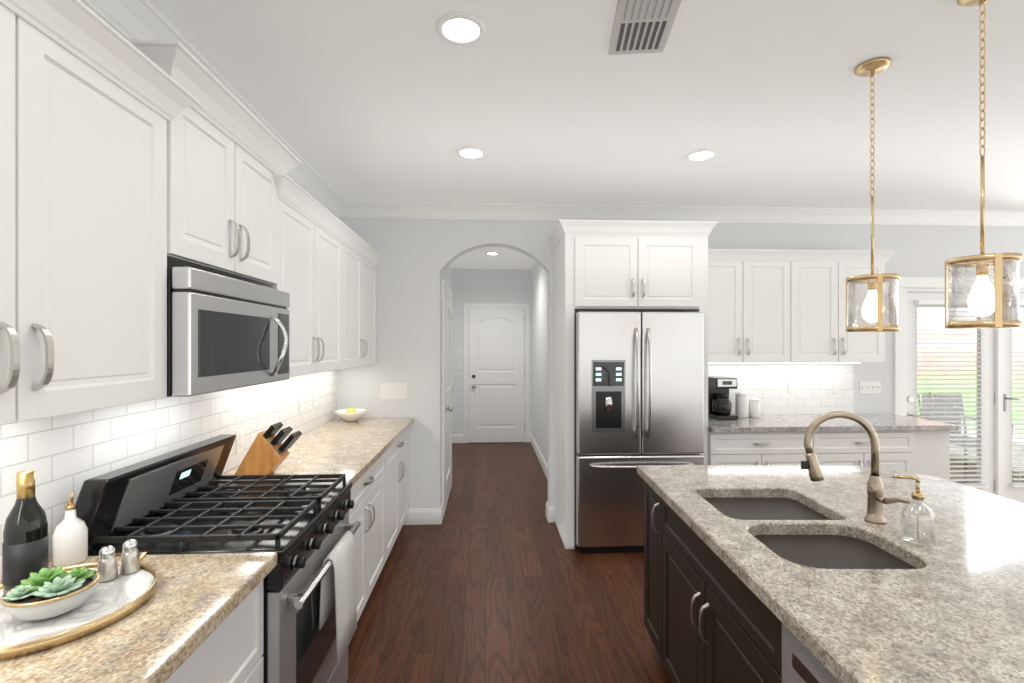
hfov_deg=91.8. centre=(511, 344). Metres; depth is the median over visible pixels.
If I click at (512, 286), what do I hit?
wall
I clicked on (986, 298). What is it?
pendant light
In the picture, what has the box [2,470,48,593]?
wine bottle
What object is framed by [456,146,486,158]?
recessed light
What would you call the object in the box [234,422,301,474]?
knife block
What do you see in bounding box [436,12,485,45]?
recessed light
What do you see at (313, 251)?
upper cabinet
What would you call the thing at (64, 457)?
tile backsplash
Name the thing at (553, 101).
ceiling
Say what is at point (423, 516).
baseboard
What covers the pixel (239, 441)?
electrical outlet plate
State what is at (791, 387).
electrical outlet plate
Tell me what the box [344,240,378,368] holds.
upper cabinet
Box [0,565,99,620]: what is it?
succulent bowl
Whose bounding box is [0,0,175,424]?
upper cabinet
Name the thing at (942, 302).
blinds
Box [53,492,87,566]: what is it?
dispenser
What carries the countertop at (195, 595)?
on the base cabinet at (234, 655)
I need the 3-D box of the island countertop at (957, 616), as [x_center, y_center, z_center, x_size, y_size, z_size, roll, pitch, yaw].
[1.316,0.649,0.911,1.516,0.058,3.366,0,0,-3]
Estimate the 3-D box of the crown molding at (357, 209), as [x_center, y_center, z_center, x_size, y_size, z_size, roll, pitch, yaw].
[2.307,-1.143,4.372,7.600,0.115,0.095,0,0,-3]
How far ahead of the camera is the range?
1.73 m
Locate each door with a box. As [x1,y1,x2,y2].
[442,279,452,516]
[464,303,529,442]
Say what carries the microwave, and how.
attached to the upper cabinet at (226, 197)
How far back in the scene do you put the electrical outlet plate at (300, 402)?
3.37 m
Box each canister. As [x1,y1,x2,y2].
[735,390,748,417]
[749,396,760,417]
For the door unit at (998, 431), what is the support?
in the wall at (419, 255)
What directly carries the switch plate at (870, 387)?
attached to the wall at (419, 255)
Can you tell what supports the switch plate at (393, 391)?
attached to the wall at (419, 255)
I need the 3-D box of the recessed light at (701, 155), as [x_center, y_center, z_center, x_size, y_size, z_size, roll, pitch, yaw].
[1.197,-1.194,3.133,0.192,0.009,0.192,0,0,-3]
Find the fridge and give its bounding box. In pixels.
[574,312,703,553]
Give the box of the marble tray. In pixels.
[0,552,156,661]
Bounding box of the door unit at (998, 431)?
[894,277,1023,503]
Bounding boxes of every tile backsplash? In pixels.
[0,370,337,580]
[708,364,853,414]
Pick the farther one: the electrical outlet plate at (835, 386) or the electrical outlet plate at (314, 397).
the electrical outlet plate at (835, 386)
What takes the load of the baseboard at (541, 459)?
attached to the wall at (539, 354)
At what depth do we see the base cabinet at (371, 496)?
2.85 m
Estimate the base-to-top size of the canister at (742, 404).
0.232 m
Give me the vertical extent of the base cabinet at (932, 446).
0.879 m
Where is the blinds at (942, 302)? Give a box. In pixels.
[915,300,987,487]
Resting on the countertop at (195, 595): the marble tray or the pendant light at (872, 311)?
the marble tray
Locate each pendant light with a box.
[846,57,899,331]
[945,0,1022,328]
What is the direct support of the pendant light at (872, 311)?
hanging from the ceiling
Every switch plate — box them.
[380,383,406,399]
[860,381,880,393]
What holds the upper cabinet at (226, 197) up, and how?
attached to the wall at (229, 470)
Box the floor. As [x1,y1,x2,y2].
[347,442,1023,682]
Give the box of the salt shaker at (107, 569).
[97,545,117,582]
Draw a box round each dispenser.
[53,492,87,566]
[892,476,934,545]
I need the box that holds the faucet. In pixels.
[801,411,910,523]
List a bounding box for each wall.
[0,418,336,581]
[338,218,1023,508]
[441,263,450,501]
[451,269,531,442]
[532,262,547,464]
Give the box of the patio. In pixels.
[950,443,1023,468]
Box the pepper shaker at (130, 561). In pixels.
[120,539,139,574]
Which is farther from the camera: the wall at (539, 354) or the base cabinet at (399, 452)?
the wall at (539, 354)
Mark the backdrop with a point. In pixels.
(955, 354)
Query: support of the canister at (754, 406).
on the countertop at (766, 424)
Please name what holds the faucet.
on the island countertop at (957, 616)
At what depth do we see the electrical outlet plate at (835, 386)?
4.44 m
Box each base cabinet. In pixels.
[168,584,262,682]
[349,449,389,621]
[390,429,408,551]
[708,430,815,464]
[816,430,915,473]
[916,430,949,480]
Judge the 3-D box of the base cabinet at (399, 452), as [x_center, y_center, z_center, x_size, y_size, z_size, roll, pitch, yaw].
[-1.159,1.103,3.741,0.610,0.875,1.005,0,0,-3]
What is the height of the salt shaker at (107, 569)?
0.085 m
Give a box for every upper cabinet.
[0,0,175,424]
[128,72,283,287]
[272,192,343,377]
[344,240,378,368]
[708,257,791,363]
[792,257,887,363]
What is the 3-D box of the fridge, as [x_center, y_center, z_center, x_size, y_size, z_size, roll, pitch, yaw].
[0.941,0.647,3.955,0.946,1.785,0.753,0,0,-3]
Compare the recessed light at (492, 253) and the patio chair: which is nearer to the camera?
the patio chair
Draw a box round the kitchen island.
[644,493,924,682]
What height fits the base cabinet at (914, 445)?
0.875 m
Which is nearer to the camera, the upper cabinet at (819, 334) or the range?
the range
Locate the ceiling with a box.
[147,0,1023,268]
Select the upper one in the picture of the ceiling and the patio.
the ceiling
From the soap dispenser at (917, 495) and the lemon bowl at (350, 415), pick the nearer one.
the soap dispenser at (917, 495)
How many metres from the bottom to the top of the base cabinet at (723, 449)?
0.875 m
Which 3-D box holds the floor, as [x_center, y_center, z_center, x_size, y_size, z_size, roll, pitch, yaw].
[2.385,1.590,2.791,8.200,0.100,10.940,0,0,-3]
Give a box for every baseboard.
[403,506,442,524]
[530,434,547,479]
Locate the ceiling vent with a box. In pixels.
[608,0,681,54]
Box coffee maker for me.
[708,376,737,419]
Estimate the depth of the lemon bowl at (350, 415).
3.98 m
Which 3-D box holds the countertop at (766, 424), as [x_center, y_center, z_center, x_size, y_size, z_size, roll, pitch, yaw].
[2.464,0.640,4.102,1.952,0.040,0.641,0,0,-3]
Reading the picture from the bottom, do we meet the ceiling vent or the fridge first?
the fridge
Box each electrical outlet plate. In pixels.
[236,429,243,453]
[299,394,302,411]
[313,389,316,405]
[788,381,795,393]
[832,380,839,392]
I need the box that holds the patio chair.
[917,394,1012,482]
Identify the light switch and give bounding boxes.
[457,350,461,356]
[457,364,461,370]
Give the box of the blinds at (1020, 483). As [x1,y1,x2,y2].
[1010,300,1023,486]
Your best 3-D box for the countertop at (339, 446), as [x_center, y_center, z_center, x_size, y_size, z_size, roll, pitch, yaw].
[-1.113,0.640,3.240,0.648,0.040,2.010,0,0,-3]
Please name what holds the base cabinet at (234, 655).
on the floor
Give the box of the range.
[75,434,360,682]
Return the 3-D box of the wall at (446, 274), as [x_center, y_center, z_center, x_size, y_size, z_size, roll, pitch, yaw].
[-0.892,0.170,6.103,0.360,2.740,3.400,0,0,-3]
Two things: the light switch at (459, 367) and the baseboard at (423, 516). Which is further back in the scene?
the light switch at (459, 367)
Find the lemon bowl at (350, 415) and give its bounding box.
[335,408,366,421]
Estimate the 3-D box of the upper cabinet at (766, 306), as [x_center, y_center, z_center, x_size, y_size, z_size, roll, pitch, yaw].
[1.886,-0.278,4.230,0.808,0.854,0.330,0,0,-3]
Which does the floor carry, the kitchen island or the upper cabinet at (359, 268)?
the kitchen island
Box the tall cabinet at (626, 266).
[548,220,718,548]
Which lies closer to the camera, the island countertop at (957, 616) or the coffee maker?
the island countertop at (957, 616)
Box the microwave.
[167,266,289,396]
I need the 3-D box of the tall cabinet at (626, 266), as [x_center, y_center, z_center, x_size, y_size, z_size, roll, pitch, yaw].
[0.937,0.305,4.028,1.210,2.470,0.641,0,0,-3]
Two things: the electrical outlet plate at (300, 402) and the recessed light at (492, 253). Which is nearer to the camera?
the electrical outlet plate at (300, 402)
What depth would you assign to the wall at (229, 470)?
2.51 m
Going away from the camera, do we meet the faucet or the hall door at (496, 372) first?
the faucet
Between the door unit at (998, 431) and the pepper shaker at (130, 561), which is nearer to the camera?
the pepper shaker at (130, 561)
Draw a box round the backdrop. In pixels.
[917,308,1023,444]
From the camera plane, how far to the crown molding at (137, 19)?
1.87 m
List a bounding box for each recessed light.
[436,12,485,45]
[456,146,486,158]
[485,252,499,254]
[685,149,717,161]
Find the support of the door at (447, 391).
in the wall at (446, 274)
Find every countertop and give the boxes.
[0,552,276,682]
[222,417,413,488]
[637,465,1023,682]
[708,414,958,433]
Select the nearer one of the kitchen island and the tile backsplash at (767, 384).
the kitchen island
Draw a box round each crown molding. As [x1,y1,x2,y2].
[81,0,348,215]
[336,201,1023,225]
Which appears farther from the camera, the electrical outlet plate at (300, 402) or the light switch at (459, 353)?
the light switch at (459, 353)
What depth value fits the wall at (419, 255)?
4.28 m

